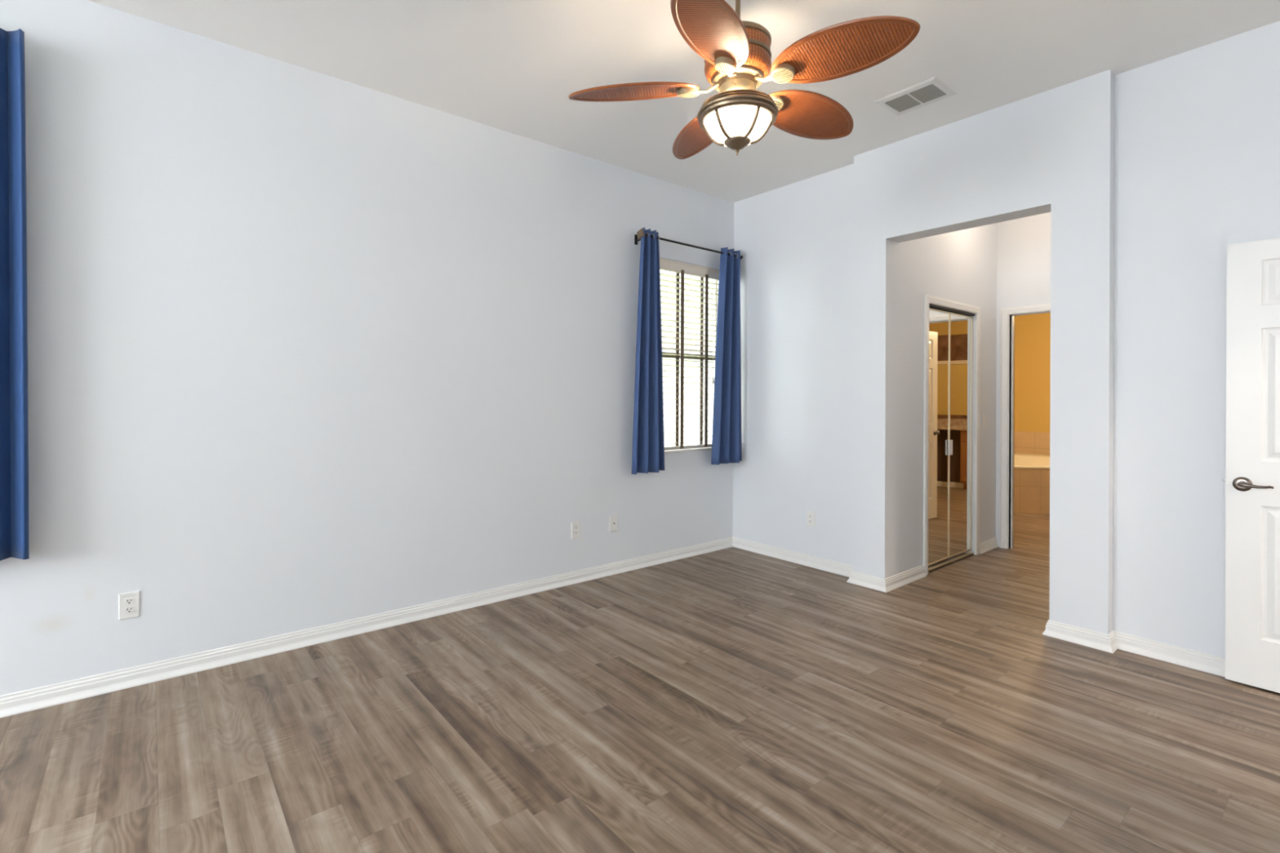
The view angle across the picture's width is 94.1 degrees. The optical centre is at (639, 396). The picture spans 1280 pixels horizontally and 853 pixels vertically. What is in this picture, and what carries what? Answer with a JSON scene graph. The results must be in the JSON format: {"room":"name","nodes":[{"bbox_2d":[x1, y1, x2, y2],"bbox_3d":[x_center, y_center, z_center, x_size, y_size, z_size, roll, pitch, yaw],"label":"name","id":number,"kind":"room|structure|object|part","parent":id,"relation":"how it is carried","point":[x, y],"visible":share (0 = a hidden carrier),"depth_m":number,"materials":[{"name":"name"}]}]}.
{"room":"empty bedroom","nodes":[
{"label":"empty bedroom","id":0,"kind":"room"},
{"bbox_2d":[0,0,733,695],"bbox_3d":[-2.450,-0.213,2.692,8.620,3.050,0.150,0,0,-39],"label":"wall","id":1,"kind":"structure","parent":0,"point":[307,348],"depth_m":3.12,"materials":[{"name":"paint"}]},
{"bbox_2d":[118,591,140,620],"bbox_3d":[-2.316,0.947,2.703,0.074,0.119,0.009,0,0,-39],"label":"wall outlet","id":2,"kind":"object","parent":1,"relation":"attached to","point":[128,602],"visible":1,"depth_m":2.70,"materials":[{"name":"plastic"}]},
{"bbox_2d":[124,606,133,613],"bbox_3d":[-2.315,0.966,2.701,0.033,0.025,0.004,0,0,-39],"label":"receptacle","id":3,"kind":"object","parent":2,"relation":"attached to","point":[127,609],"depth_m":2.70,"materials":[{"name":"plastic"}]},
{"bbox_2d":[124,598,133,604],"bbox_3d":[-2.315,0.927,2.701,0.033,0.025,0.004,0,0,-39],"label":"receptacle","id":4,"kind":"object","parent":2,"relation":"attached to","point":[127,601],"depth_m":2.70,"materials":[{"name":"plastic"}]},
{"bbox_2d":[0,536,733,718],"bbox_3d":[-2.446,1.271,2.586,8.500,0.083,0.026,0,0,-39],"label":"baseboard","id":5,"kind":"structure","parent":1,"relation":"attached to","point":[33,699],"depth_m":3.13,"materials":[{"name":"paint"}]},
{"bbox_2d":[571,520,580,538],"bbox_3d":[-0.456,0.946,4.235,0.074,0.119,0.009,0,0,-39],"label":"wall outlet","id":6,"kind":"object","parent":1,"relation":"attached to","point":[575,526],"visible":1,"depth_m":4.23,"materials":[{"name":"plastic"}]},
{"bbox_2d":[609,515,617,532],"bbox_3d":[-0.195,0.945,4.449,0.074,0.119,0.012,0,0,-39],"label":"wall jack","id":7,"kind":"object","parent":1,"relation":"attached to","point":[614,518],"visible":1,"depth_m":4.45,"materials":[{"name":"plastic"}]},
{"bbox_2d":[634,228,742,259],"bbox_3d":[0.413,-1.209,4.843,1.161,0.083,0.162,0,0,-39],"label":"curtain rod","id":8,"kind":"object","parent":1,"relation":"attached to","point":[640,233],"visible":0.89,"depth_m":4.63,"materials":[{"name":"metal"}]},
{"bbox_2d":[631,227,664,474],"bbox_3d":[0.061,-0.343,4.500,0.308,1.835,0.104,0,0,-39],"label":"curtain","id":9,"kind":"object","parent":8,"relation":"hanging from","point":[648,437],"visible":0.98,"depth_m":4.48,"materials":[{"name":"blue fabric"}]},
{"bbox_2d":[711,247,742,464],"bbox_3d":[0.745,-0.345,5.066,0.369,1.826,0.095,0,0,-39],"label":"curtain","id":10,"kind":"object","parent":8,"relation":"hanging from","point":[726,416],"visible":1,"depth_m":5.05,"materials":[{"name":"blue fabric"}]},
{"bbox_2d":[659,270,719,453],"bbox_3d":[0.388,-0.326,5.016,0.925,1.564,0.161,0,0,-39],"label":"window","id":11,"kind":"structure","parent":1,"relation":"in","point":[714,281],"depth_m":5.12,"materials":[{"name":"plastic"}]},
{"bbox_3d":[0.404,0.449,4.993,0.925,0.014,0.101,0,0,-39],"label":"sill","id":12,"kind":"part","parent":11,"relation":"part of","materials":[{"name":"stone"}]},
{"bbox_3d":[0.360,-0.345,5.050,0.855,0.044,0.042,0,0,-39],"label":"meeting rail","id":13,"kind":"part","parent":11,"relation":"part of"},
{"bbox_2d":[659,257,719,450],"bbox_3d":[0.412,-0.337,4.986,0.909,1.541,0.076,0,0,-39],"label":"window blind","id":14,"kind":"object","parent":11,"relation":"attached to","point":[665,264],"visible":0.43,"depth_m":4.98,"materials":[{"name":"white plastic"}]},
{"bbox_3d":[0.404,0.422,4.993,0.909,0.024,0.052,0,0,-39],"label":"rail","id":15,"kind":"part","parent":14,"relation":"part of","materials":[{"name":"white plastic"}]},
{"bbox_3d":[0.351,-0.720,5.062,0.855,0.707,0.020,0,0,-39],"label":"sash","id":16,"kind":"part","parent":11,"relation":"part of","materials":[{"name":"plastic"}]},
{"bbox_3d":[0.356,-0.327,5.055,0.925,1.564,0.060,0,0,-39],"label":"frame","id":17,"kind":"part","parent":11,"relation":"part of","materials":[{"name":"plastic"}]},
{"bbox_3d":[-3.131,-1.429,1.941,1.394,0.083,0.135,0,0,-39],"label":"curtain rod","id":18,"kind":"object","parent":1,"relation":"attached to","visible":0},
{"bbox_2d":[0,27,29,560],"bbox_3d":[-2.679,-0.408,2.281,0.488,2.139,0.088,0,0,-39],"label":"curtain","id":19,"kind":"object","parent":18,"relation":"hanging from","point":[14,415],"visible":1,"depth_m":2.41,"materials":[{"name":"blue fabric"}]},
{"bbox_2d":[0,513,1279,852],"bbox_3d":[0.965,1.366,2.809,14.350,0.080,4.320,0,0,-39],"label":"floor","id":20,"kind":"structure","parent":0,"point":[732,700],"depth_m":2.32,"materials":[{"name":"brown laminate"}]},
{"bbox_2d":[1013,452,1049,514],"bbox_3d":[4.798,1.068,7.357,2.378,0.546,1.632,0,0,-39],"label":"bathtub","id":21,"kind":"object","parent":20,"relation":"on","point":[1031,471],"visible":0.19,"depth_m":6.82,"materials":[{"name":"tile"}]},
{"bbox_2d":[87,0,1279,202],"bbox_3d":[-1.202,-1.793,1.014,8.703,0.120,4.320,0,0,-39],"label":"ceiling","id":22,"kind":"structure","parent":0,"point":[512,66],"depth_m":2.99,"materials":[{"name":"paint"}]},
{"bbox_2d":[568,0,920,159],"bbox_3d":[0.424,-1.335,2.337,1.248,0.782,1.260,0,0,-39],"label":"ceiling fan","id":23,"kind":"object","parent":22,"relation":"hanging from","point":[736,53],"visible":1,"depth_m":2.21,"materials":[{"name":"brown wicker"}]},
{"bbox_3d":[-0.025,-1.201,2.356,0.484,0.023,0.198,0,14,3],"label":"rattan panel","id":24,"kind":"part","parent":23,"relation":"part of","materials":[{"name":"brown wicker"}]},
{"bbox_3d":[-0.025,-1.200,2.356,0.522,0.031,0.236,0,14,3],"label":"blade","id":25,"kind":"part","parent":23,"relation":"part of","materials":[{"name":"brown wicker"}]},
{"bbox_3d":[0.279,-1.199,2.725,0.236,0.031,0.522,-14,4,-14],"label":"blade","id":26,"kind":"part","parent":23,"relation":"part of","materials":[{"name":"brown wood"}]},
{"bbox_3d":[0.279,-1.200,2.725,0.198,0.023,0.484,-14,4,-14],"label":"rattan panel","id":27,"kind":"part","parent":23,"relation":"part of","materials":[{"name":"brown wicker"}]},
{"bbox_3d":[0.264,-1.212,2.337,0.116,0.038,0.028,0,14,3],"label":"blade arm","id":28,"kind":"part","parent":23,"relation":"part of","materials":[{"name":"gold metal"}]},
{"bbox_3d":[0.233,-1.200,1.952,0.236,0.031,0.522,15,5,20],"label":"blade","id":29,"kind":"part","parent":23,"relation":"part of","materials":[{"name":"brown wicker"}]},
{"bbox_3d":[0.233,-1.200,1.952,0.198,0.023,0.484,15,5,20],"label":"rattan panel","id":30,"kind":"part","parent":23,"relation":"part of","materials":[{"name":"brown wicker"}]},
{"bbox_3d":[0.340,-1.212,2.222,0.028,0.038,0.116,15,5,20],"label":"blade arm","id":31,"kind":"part","parent":23,"relation":"part of","materials":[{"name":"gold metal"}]},
{"bbox_3d":[0.381,-1.038,2.331,0.262,0.086,0.262,0,0,-39],"label":"lamp shade","id":32,"kind":"part","parent":23,"relation":"part of","materials":[{"name":"white glass"}]},
{"bbox_3d":[0.382,-1.273,2.331,0.258,0.081,0.258,0,0,-39],"label":"lamp shade","id":33,"kind":"part","parent":23,"relation":"part of","materials":[{"name":"brown wicker"}]},
{"bbox_3d":[0.473,-1.211,2.258,0.116,0.038,0.028,0,-14,39],"label":"blade arm","id":34,"kind":"part","parent":23,"relation":"part of","materials":[{"name":"gold metal"}]},
{"bbox_3d":[0.724,-1.198,2.550,0.522,0.031,0.236,0,-14,-33],"label":"blade","id":35,"kind":"part","parent":23,"relation":"part of","materials":[{"name":"brown wood"}]},
{"bbox_3d":[0.724,-1.198,2.550,0.484,0.023,0.198,0,-14,-33],"label":"rattan panel","id":36,"kind":"part","parent":23,"relation":"part of","materials":[{"name":"brown wicker"}]},
{"bbox_3d":[0.696,-1.198,2.073,0.522,0.031,0.236,0,-14,39],"label":"blade","id":37,"kind":"part","parent":23,"relation":"part of","materials":[{"name":"brown wood"}]},
{"bbox_3d":[0.696,-1.198,2.073,0.484,0.023,0.198,0,-14,39],"label":"rattan panel","id":38,"kind":"part","parent":23,"relation":"part of","materials":[{"name":"brown wicker"}]},
{"bbox_2d":[874,76,956,115],"bbox_3d":[1.582,-1.717,3.427,0.274,0.009,0.345,0,0,-39],"label":"ceiling vent","id":39,"kind":"object","parent":22,"relation":"in","point":[931,91],"visible":1,"depth_m":3.41,"materials":[{"name":"metal"}]},
{"bbox_2d":[733,163,853,565],"bbox_3d":[1.287,-0.198,4.840,0.120,3.050,1.286,0,0,-39],"label":"wall","id":40,"kind":"structure","parent":0,"point":[794,241],"depth_m":4.77,"materials":[{"name":"paint"}]},
{"bbox_2d":[733,536,852,577],"bbox_3d":[1.208,1.285,4.813,0.026,0.083,1.236,0,0,-39],"label":"baseboard","id":41,"kind":"structure","parent":40,"relation":"attached to","point":[829,566],"depth_m":4.77,"materials":[{"name":"paint"}]},
{"bbox_2d":[806,510,814,527],"bbox_3d":[1.337,0.957,4.672,0.009,0.119,0.074,0,0,-39],"label":"wall outlet","id":42,"kind":"object","parent":40,"relation":"attached to","point":[810,515],"visible":1,"depth_m":4.67,"materials":[{"name":"plastic"}]},
{"bbox_2d":[897,222,996,573],"bbox_3d":[2.507,-0.193,4.832,1.887,3.050,0.110,0,0,-39],"label":"wall","id":43,"kind":"structure","parent":0,"point":[960,266],"depth_m":4.57,"materials":[{"name":"paint"}]},
{"bbox_2d":[846,564,926,592],"bbox_3d":[1.802,1.288,4.343,0.586,0.083,0.296,0,0,-39],"label":"baseboard","id":44,"kind":"structure","parent":43,"relation":"attached to","point":[900,580],"depth_m":4.19,"materials":[{"name":"paint"}]},
{"bbox_2d":[928,303,974,572],"bbox_3d":[2.476,0.316,4.774,0.875,2.032,0.042,0,0,-39],"label":"door","id":45,"kind":"structure","parent":43,"relation":"in","point":[950,334],"depth_m":4.78,"materials":[{"name":"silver metal"}]},
{"bbox_2d":[928,309,948,564],"bbox_3d":[2.310,0.307,4.647,0.411,1.946,0.012,0,0,-40],"label":"mirror","id":46,"kind":"object","parent":45,"relation":"on","point":[938,466],"depth_m":4.66,"materials":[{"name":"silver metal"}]},
{"bbox_3d":[2.310,0.307,4.647,0.431,1.968,0.020,0,0,-40],"label":"frame","id":47,"kind":"part","parent":45,"relation":"part of","materials":[{"name":"metal"}]},
{"bbox_3d":[2.473,0.407,4.764,0.030,0.120,0.012,0,0,-40],"label":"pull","id":48,"kind":"part","parent":45,"relation":"part of","materials":[{"name":"plastic"}]},
{"bbox_3d":[2.498,0.407,4.784,0.030,0.120,0.012,0,0,-39],"label":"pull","id":49,"kind":"part","parent":45,"relation":"part of","materials":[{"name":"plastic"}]},
{"bbox_2d":[949,314,971,555],"bbox_3d":[2.638,0.309,4.917,0.396,1.946,0.012,0,0,-39],"label":"mirror","id":50,"kind":"object","parent":45,"relation":"on","point":[960,325],"depth_m":4.91,"materials":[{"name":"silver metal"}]},
{"bbox_3d":[2.638,0.309,4.917,0.416,1.968,0.020,0,0,-39],"label":"frame","id":51,"kind":"part","parent":45,"relation":"part of","materials":[{"name":"metal"}]},
{"bbox_2d":[923,294,980,575],"bbox_3d":[2.500,0.286,4.745,0.995,2.092,0.017,0,0,-39],"label":"door frame","id":52,"kind":"structure","parent":43,"relation":"attached to","point":[928,299],"depth_m":4.52,"materials":[{"name":"paint"}]},
{"bbox_2d":[979,537,997,554],"bbox_3d":[3.032,1.293,5.181,0.383,0.083,0.026,0,0,-39],"label":"baseboard","id":53,"kind":"structure","parent":43,"relation":"attached to","point":[988,545],"depth_m":5.17,"materials":[{"name":"paint"}]},
{"bbox_2d":[852,69,1115,634],"bbox_3d":[2.061,-0.195,3.753,0.173,3.050,1.476,0,0,-39],"label":"wall","id":54,"kind":"structure","parent":0,"point":[1052,151],"depth_m":3.36,"materials":[{"name":"paint"}]},
{"bbox_2d":[995,212,1050,548],"bbox_3d":[3.576,-0.189,4.923,0.120,3.050,1.330,0,0,-39],"label":"wall","id":55,"kind":"structure","parent":0,"point":[1023,244],"depth_m":5.20,"materials":[{"name":"paint"}]},
{"bbox_2d":[999,303,1050,548],"bbox_3d":[3.522,0.279,4.974,0.138,2.114,0.893,0,0,-39],"label":"door frame","id":56,"kind":"structure","parent":55,"relation":"attached to","point":[1005,345],"depth_m":5.25,"materials":[{"name":"paint"}]},
{"bbox_2d":[1013,431,1049,454],"bbox_3d":[6.002,0.921,7.877,0.132,0.850,2.600,0,0,-39],"label":"wall","id":57,"kind":"structure","parent":0,"point":[1030,442],"depth_m":8.37,"materials":[{"name":"tile"}]},
{"bbox_2d":[1013,312,1050,432],"bbox_3d":[5.036,-0.343,6.203,3.760,1.670,3.950,0,0,-39],"label":"wall","id":58,"kind":"structure","parent":0,"point":[1032,331],"depth_m":8.38,"materials":[{"name":"paint"}]},
{"bbox_2d":[1112,21,1279,657],"bbox_3d":[2.979,-0.191,2.738,0.121,3.050,1.358,0,0,-39],"label":"wall","id":59,"kind":"structure","parent":0,"point":[1197,134],"depth_m":2.98,"materials":[{"name":"paint"}]},
{"bbox_2d":[1042,619,1225,676],"bbox_3d":[2.837,1.292,2.783,0.199,0.083,1.599,0,0,-39],"label":"baseboard","id":60,"kind":"structure","parent":59,"relation":"attached to","point":[1214,664],"depth_m":3.10,"materials":[{"name":"paint"}]},
{"bbox_2d":[1222,237,1279,693],"bbox_3d":[2.993,0.306,2.478,0.092,2.032,0.826,0,0,-39],"label":"door","id":61,"kind":"structure","parent":59,"relation":"in","point":[1252,526],"depth_m":2.73,"materials":[{"name":"paint"}]},
{"bbox_3d":[2.777,0.403,2.748,0.010,0.066,0.066,0,0,-39],"label":"handle","id":62,"kind":"part","parent":61,"relation":"part of","materials":[{"name":"grey metal"}]},
{"bbox_3d":[2.775,0.402,2.688,0.021,0.022,0.114,0,0,-42],"label":"lever","id":63,"kind":"part","parent":61,"relation":"part of","materials":[{"name":"grey metal"}]}
]}

